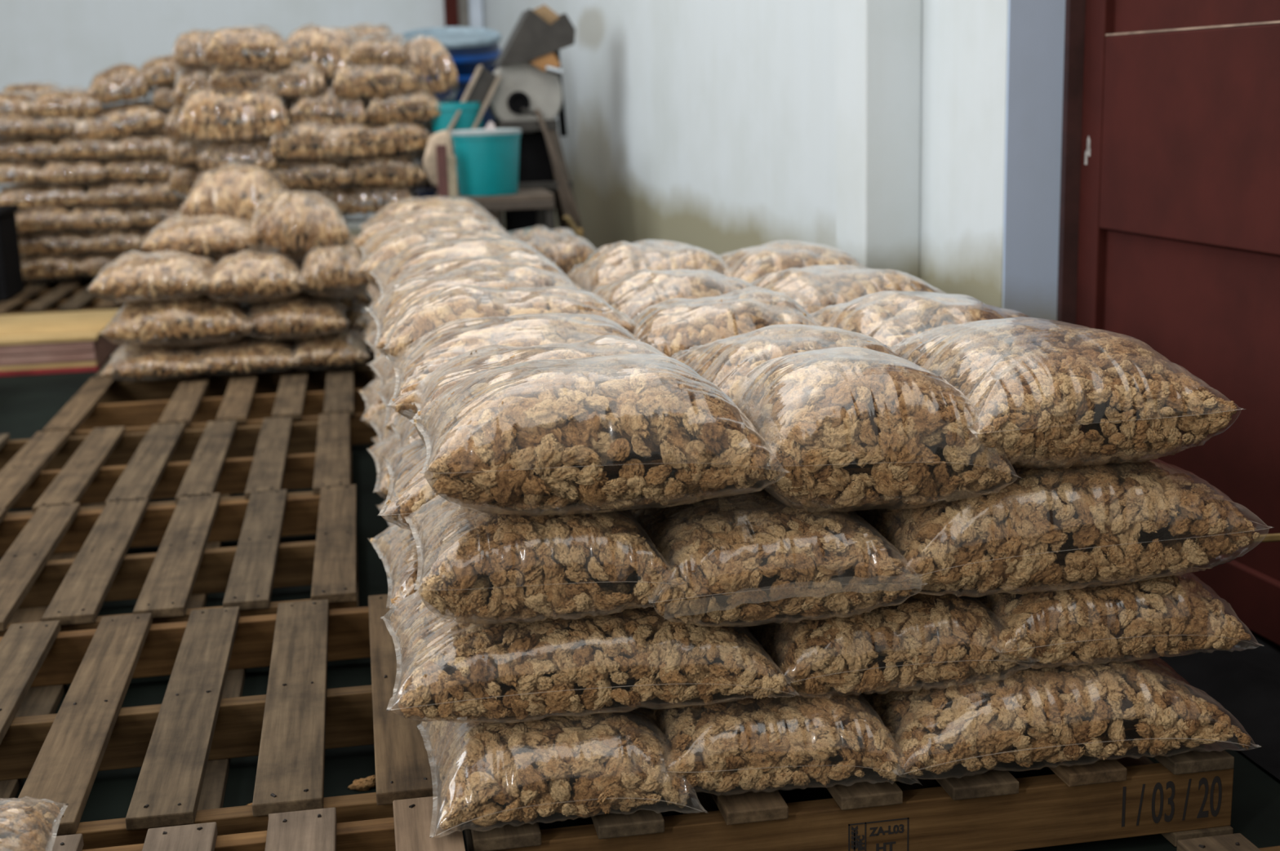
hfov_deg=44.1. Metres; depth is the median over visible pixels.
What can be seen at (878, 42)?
pillar
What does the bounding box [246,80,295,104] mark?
bag
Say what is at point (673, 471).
bag
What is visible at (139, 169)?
bag
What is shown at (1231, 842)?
wooden pallet
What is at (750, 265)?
bag
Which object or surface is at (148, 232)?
bag
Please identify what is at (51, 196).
bag
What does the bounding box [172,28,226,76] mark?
bag
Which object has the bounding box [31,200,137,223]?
bag
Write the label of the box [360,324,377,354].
bag
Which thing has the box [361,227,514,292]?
bag
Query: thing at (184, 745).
wooden pallet
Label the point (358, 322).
bag
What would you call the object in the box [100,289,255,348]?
bag
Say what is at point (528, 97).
machine
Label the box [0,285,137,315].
wooden pallet
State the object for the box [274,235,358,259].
bag
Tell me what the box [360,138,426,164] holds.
bag
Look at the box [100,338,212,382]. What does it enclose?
bag
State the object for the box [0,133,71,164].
bag
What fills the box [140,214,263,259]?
bag
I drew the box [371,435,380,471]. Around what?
bag
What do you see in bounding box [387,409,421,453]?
bag
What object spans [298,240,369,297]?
bag
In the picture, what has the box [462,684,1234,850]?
wooden pallet
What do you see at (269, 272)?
bag
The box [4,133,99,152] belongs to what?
bag
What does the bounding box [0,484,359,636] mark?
wooden pallet
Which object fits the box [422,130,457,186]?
cloth sack
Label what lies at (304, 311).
bag
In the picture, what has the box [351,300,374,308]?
wooden pallet
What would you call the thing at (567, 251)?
bag
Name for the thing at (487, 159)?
plastic bucket
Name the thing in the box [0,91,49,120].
bag
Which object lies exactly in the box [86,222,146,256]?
bag
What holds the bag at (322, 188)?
on the wooden pallet at (369, 302)
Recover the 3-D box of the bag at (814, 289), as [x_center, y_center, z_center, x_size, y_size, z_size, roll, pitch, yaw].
[0.446,-0.265,3.644,0.470,0.208,0.547,-4,12,-13]
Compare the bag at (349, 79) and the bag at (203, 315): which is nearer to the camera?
the bag at (203, 315)
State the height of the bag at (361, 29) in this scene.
0.176 m
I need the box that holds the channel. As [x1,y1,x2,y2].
[446,64,501,136]
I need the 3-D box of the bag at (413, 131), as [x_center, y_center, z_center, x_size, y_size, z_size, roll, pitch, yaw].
[-1.281,-1.374,7.616,0.522,0.239,0.432,-5,12,-14]
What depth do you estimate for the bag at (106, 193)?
9.43 m
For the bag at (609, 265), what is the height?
0.219 m
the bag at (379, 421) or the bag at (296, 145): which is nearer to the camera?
the bag at (379, 421)
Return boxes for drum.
[400,26,503,228]
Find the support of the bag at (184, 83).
on the bag at (174, 131)
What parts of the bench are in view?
upright post, pale post, rail, leg, leg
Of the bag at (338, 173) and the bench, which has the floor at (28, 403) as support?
the bench
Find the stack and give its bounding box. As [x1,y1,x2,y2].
[0,309,124,377]
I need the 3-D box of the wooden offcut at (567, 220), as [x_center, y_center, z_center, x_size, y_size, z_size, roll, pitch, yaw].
[-0.313,-0.928,7.463,0.092,0.128,0.050,-7,13,-24]
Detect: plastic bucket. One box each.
[427,102,483,134]
[449,120,521,195]
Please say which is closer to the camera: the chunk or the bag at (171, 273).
the chunk
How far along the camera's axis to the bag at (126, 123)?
9.82 m
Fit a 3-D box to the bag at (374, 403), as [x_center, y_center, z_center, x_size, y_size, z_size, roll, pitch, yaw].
[-0.530,-0.090,4.453,0.522,0.185,0.436,-5,12,-10]
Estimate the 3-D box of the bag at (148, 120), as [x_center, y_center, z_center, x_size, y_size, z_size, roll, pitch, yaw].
[-2.978,-1.975,10.056,0.532,0.180,0.472,-4,12,-10]
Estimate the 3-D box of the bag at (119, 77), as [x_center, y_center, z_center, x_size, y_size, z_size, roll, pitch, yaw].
[-3.109,-2.030,9.484,0.345,0.286,0.465,-4,12,-10]
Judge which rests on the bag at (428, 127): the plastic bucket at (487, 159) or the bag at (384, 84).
the bag at (384, 84)
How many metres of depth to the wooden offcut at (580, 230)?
7.48 m
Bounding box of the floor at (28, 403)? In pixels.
[0,271,1279,850]
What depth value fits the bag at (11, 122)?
9.21 m
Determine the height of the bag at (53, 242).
0.188 m
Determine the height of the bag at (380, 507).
0.183 m
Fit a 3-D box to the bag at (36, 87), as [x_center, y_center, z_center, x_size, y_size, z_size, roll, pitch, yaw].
[-3.700,-2.017,9.688,0.369,0.186,0.479,-4,12,-11]
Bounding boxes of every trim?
[443,0,458,26]
[457,0,469,26]
[468,0,484,28]
[1002,0,1065,320]
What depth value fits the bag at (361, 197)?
7.58 m
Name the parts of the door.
frame, rail, rail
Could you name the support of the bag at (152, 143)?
on the bag at (139, 169)
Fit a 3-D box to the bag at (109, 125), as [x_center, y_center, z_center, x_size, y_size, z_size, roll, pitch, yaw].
[-3.093,-1.822,9.510,0.542,0.266,0.472,-3,12,-8]
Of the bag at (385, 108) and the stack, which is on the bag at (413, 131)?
the bag at (385, 108)
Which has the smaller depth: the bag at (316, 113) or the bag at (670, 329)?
the bag at (670, 329)
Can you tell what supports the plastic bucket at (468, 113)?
on the wooden crate
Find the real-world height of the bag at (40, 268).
0.196 m
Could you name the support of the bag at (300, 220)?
on the bag at (269, 272)
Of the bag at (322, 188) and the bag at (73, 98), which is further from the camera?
the bag at (73, 98)
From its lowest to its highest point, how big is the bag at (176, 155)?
0.215 m
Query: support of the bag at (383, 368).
on the bag at (379, 421)
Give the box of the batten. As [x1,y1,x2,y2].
[1195,533,1279,542]
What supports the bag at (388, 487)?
on the bag
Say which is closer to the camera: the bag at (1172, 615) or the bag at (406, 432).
the bag at (1172, 615)
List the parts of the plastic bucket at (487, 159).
bail handle, lid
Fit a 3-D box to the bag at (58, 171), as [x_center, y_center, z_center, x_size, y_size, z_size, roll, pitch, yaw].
[-3.374,-1.532,9.506,0.388,0.188,0.473,-4,12,-8]
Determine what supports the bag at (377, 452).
on the bag at (380, 507)
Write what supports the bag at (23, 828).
on the wooden pallet at (411, 828)
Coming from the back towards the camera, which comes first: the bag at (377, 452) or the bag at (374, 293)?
the bag at (374, 293)
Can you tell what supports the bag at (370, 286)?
on the bag at (367, 314)
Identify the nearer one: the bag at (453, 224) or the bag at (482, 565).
the bag at (482, 565)
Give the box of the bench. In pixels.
[435,144,555,233]
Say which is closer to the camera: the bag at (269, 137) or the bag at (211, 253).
the bag at (211, 253)
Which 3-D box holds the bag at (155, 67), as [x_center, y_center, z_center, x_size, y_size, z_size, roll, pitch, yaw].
[-2.841,-2.121,9.514,0.288,0.235,0.477,-4,12,-10]
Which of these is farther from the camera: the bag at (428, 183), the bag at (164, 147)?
the bag at (164, 147)
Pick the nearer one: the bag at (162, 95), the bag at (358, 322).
the bag at (358, 322)
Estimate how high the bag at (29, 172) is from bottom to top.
0.188 m
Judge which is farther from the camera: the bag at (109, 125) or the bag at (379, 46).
the bag at (109, 125)
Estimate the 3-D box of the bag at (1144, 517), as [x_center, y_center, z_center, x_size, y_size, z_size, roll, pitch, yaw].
[0.641,0.134,2.598,0.616,0.207,0.424,-4,12,-10]
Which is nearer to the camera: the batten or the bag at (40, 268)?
the batten
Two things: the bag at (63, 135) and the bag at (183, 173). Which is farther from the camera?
the bag at (63, 135)
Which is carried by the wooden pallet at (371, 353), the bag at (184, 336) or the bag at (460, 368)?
the bag at (184, 336)
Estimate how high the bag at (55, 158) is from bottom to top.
0.180 m
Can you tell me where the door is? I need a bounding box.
[1056,0,1279,646]
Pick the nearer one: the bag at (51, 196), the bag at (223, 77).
the bag at (223, 77)
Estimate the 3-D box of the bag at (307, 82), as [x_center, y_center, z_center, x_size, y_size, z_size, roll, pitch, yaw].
[-1.631,-1.634,7.565,0.303,0.237,0.434,-2,12,-4]
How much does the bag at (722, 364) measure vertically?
0.203 m
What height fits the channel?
0.504 m
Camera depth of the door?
3.48 m
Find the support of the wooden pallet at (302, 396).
on the floor at (28, 403)
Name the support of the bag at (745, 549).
on the bag at (451, 670)
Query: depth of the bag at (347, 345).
6.17 m
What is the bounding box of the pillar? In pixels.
[835,0,921,280]
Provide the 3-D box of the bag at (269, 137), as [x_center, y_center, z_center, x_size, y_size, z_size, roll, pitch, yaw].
[-1.791,-1.395,8.055,0.512,0.186,0.477,-4,12,-10]
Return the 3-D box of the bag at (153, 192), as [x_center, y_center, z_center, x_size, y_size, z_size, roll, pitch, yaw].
[-2.861,-1.429,9.636,0.379,0.193,0.479,-6,13,-12]
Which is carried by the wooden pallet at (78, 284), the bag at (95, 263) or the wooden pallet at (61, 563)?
the bag at (95, 263)
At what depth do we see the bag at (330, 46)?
7.44 m
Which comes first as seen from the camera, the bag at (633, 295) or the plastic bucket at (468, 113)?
the bag at (633, 295)
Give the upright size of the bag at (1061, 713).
0.162 m
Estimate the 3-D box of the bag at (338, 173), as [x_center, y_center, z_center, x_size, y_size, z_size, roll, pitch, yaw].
[-1.576,-1.229,7.625,0.407,0.210,0.434,-3,12,-6]
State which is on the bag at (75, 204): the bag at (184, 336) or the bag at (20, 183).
the bag at (20, 183)
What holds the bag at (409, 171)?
on the bag at (361, 197)
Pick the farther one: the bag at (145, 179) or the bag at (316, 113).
the bag at (145, 179)
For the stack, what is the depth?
7.24 m
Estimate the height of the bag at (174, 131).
0.234 m
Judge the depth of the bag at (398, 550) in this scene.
2.80 m
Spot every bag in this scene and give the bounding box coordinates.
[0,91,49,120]
[0,109,38,142]
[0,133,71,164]
[0,157,51,189]
[0,180,92,213]
[0,796,68,850]
[1,80,65,111]
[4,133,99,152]
[12,173,119,203]
[15,204,75,237]
[16,109,97,140]
[17,150,130,174]
[17,226,104,259]
[21,249,92,282]
[26,105,133,128]
[29,85,114,120]
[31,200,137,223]
[39,155,115,187]
[55,133,132,162]
[65,202,137,233]
[73,99,168,145]
[77,245,142,279]
[80,177,147,209]
[86,62,155,111]
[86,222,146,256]
[86,250,216,304]
[95,154,172,184]
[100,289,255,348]
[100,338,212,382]
[113,129,177,160]
[124,200,185,230]
[127,106,173,129]
[129,177,187,195]
[136,176,191,208]
[137,286,259,305]
[139,53,183,93]
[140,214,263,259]
[142,225,157,252]
[151,82,193,113]
[151,327,275,346]
[155,106,173,137]
[159,133,186,162]
[163,241,274,266]
[164,103,229,146]
[167,135,217,173]
[168,163,218,199]
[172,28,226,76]
[173,65,217,113]
[176,79,291,151]
[177,162,290,223]
[188,332,302,375]
[195,135,284,176]
[200,249,307,302]
[203,24,293,75]
[208,62,279,97]
[238,291,349,340]
[239,135,314,164]
[245,189,352,263]
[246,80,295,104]
[250,109,344,137]
[257,281,368,313]
[260,59,333,109]
[268,114,351,166]
[269,149,355,193]
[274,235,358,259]
[281,22,360,89]
[281,301,370,346]
[285,174,355,217]
[288,84,368,129]
[289,328,369,370]
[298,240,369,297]
[319,115,430,166]
[329,175,419,222]
[331,58,417,105]
[337,22,394,53]
[346,146,426,192]
[349,31,406,71]
[352,205,506,258]
[355,216,517,285]
[357,377,386,428]
[359,195,507,235]
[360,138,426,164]
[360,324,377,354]
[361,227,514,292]
[362,159,438,195]
[362,329,384,361]
[364,78,425,108]
[364,264,580,355]
[364,307,375,329]
[365,83,440,129]
[365,281,377,292]
[365,284,381,308]
[366,353,397,393]
[366,407,395,445]
[366,434,399,500]
[367,521,640,612]
[368,237,560,297]
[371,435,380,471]
[374,249,586,305]
[374,375,410,433]
[376,499,395,528]
[377,439,646,531]
[380,284,636,361]
[380,577,799,724]
[384,312,647,420]
[386,34,458,112]
[386,485,426,534]
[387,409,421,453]
[404,494,683,625]
[409,105,431,137]
[409,353,786,516]
[410,334,706,423]
[417,680,707,838]
[506,225,599,277]
[565,240,730,295]
[591,269,756,320]
[623,657,920,796]
[626,286,821,359]
[627,483,928,626]
[666,470,728,488]
[671,324,901,415]
[718,240,865,287]
[725,580,1039,699]
[728,346,1019,513]
[745,264,946,317]
[806,290,1030,352]
[848,455,1274,597]
[848,630,1261,779]
[886,317,1245,469]
[957,555,1262,669]
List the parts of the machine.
leg, brace rod, leg, leg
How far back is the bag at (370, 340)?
4.47 m
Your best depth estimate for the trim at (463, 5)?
12.10 m
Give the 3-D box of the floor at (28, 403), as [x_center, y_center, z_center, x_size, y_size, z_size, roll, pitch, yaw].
[-4.978,0.276,5.358,20.000,0.100,20.000,-4,12,-10]
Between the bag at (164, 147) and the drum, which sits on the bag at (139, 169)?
the bag at (164, 147)
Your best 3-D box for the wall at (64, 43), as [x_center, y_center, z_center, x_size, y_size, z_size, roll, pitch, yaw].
[-6.522,-3.163,11.373,11.450,4.200,0.280,-4,12,-10]
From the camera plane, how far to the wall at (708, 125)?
5.87 m
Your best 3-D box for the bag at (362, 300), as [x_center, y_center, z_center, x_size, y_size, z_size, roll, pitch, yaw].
[-1.403,-0.575,6.772,0.471,0.186,0.477,-4,12,-10]
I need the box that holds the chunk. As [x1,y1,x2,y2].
[347,775,375,791]
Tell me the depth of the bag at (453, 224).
5.12 m
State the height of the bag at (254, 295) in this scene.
0.186 m
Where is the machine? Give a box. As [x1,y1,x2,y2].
[483,4,586,243]
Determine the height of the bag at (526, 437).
0.216 m
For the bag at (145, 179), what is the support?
on the bag
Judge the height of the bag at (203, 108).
0.334 m
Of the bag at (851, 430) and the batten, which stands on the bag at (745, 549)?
the bag at (851, 430)
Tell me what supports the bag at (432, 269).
on the bag at (383, 368)
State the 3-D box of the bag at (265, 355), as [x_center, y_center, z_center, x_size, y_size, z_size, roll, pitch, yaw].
[-1.556,-0.292,6.295,0.445,0.148,0.487,-3,12,-8]
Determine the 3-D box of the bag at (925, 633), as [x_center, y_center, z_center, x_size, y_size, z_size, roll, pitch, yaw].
[0.370,0.312,2.610,0.420,0.158,0.444,-4,12,-10]
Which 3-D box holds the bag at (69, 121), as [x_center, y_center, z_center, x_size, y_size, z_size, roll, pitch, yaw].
[-3.473,-1.801,9.463,0.428,0.187,0.479,-2,12,-8]
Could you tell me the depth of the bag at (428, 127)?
7.95 m
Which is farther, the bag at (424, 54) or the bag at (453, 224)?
the bag at (424, 54)
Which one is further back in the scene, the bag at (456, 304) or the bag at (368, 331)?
the bag at (368, 331)
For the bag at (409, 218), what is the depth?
5.46 m
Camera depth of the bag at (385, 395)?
3.57 m
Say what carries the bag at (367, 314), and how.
on the bag
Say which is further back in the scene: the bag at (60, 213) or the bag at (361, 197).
the bag at (60, 213)
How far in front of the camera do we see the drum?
8.64 m
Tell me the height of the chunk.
0.023 m
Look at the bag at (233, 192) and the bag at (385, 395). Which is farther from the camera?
the bag at (233, 192)
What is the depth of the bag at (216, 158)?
7.39 m
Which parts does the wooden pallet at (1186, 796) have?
stamp frame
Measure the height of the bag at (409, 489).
0.174 m
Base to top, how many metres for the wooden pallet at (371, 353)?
0.146 m
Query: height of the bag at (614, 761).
0.156 m
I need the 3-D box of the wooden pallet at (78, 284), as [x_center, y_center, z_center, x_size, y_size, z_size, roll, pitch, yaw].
[-3.493,-0.854,9.865,1.201,0.146,1.013,-4,12,-10]
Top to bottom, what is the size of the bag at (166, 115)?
0.203 m
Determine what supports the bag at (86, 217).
on the bag at (131, 239)
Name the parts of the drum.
lid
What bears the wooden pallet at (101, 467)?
on the floor at (28, 403)
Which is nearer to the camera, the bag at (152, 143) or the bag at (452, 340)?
the bag at (452, 340)
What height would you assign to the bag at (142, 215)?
0.192 m
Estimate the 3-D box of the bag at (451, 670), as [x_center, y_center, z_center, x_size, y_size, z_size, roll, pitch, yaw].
[-0.099,0.325,2.500,0.611,0.167,0.424,-4,12,-10]
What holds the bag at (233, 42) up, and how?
on the bag at (223, 77)
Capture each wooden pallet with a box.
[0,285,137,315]
[0,412,352,516]
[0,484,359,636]
[0,594,440,850]
[22,272,98,291]
[43,364,378,444]
[46,795,465,850]
[94,337,374,382]
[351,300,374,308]
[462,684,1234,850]
[1177,833,1279,850]
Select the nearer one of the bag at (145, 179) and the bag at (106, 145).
the bag at (106, 145)
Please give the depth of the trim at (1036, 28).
3.91 m
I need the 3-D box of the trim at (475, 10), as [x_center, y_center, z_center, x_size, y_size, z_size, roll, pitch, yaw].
[-1.274,-3.467,12.108,0.110,4.200,0.070,-4,12,-10]
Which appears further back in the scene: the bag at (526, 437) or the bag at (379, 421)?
the bag at (379, 421)
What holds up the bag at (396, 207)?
on the bag at (370, 286)
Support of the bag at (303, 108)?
on the bag at (296, 145)
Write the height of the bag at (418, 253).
0.220 m
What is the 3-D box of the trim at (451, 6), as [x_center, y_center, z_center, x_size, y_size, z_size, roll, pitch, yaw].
[-1.455,-3.450,12.052,0.100,4.200,0.120,-4,12,-10]
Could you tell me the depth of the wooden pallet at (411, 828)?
2.33 m
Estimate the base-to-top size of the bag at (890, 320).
0.219 m
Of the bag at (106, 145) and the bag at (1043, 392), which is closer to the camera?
the bag at (1043, 392)
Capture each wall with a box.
[0,0,484,257]
[482,0,1008,308]
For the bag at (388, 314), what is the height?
0.216 m
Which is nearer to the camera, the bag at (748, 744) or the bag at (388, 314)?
the bag at (748, 744)

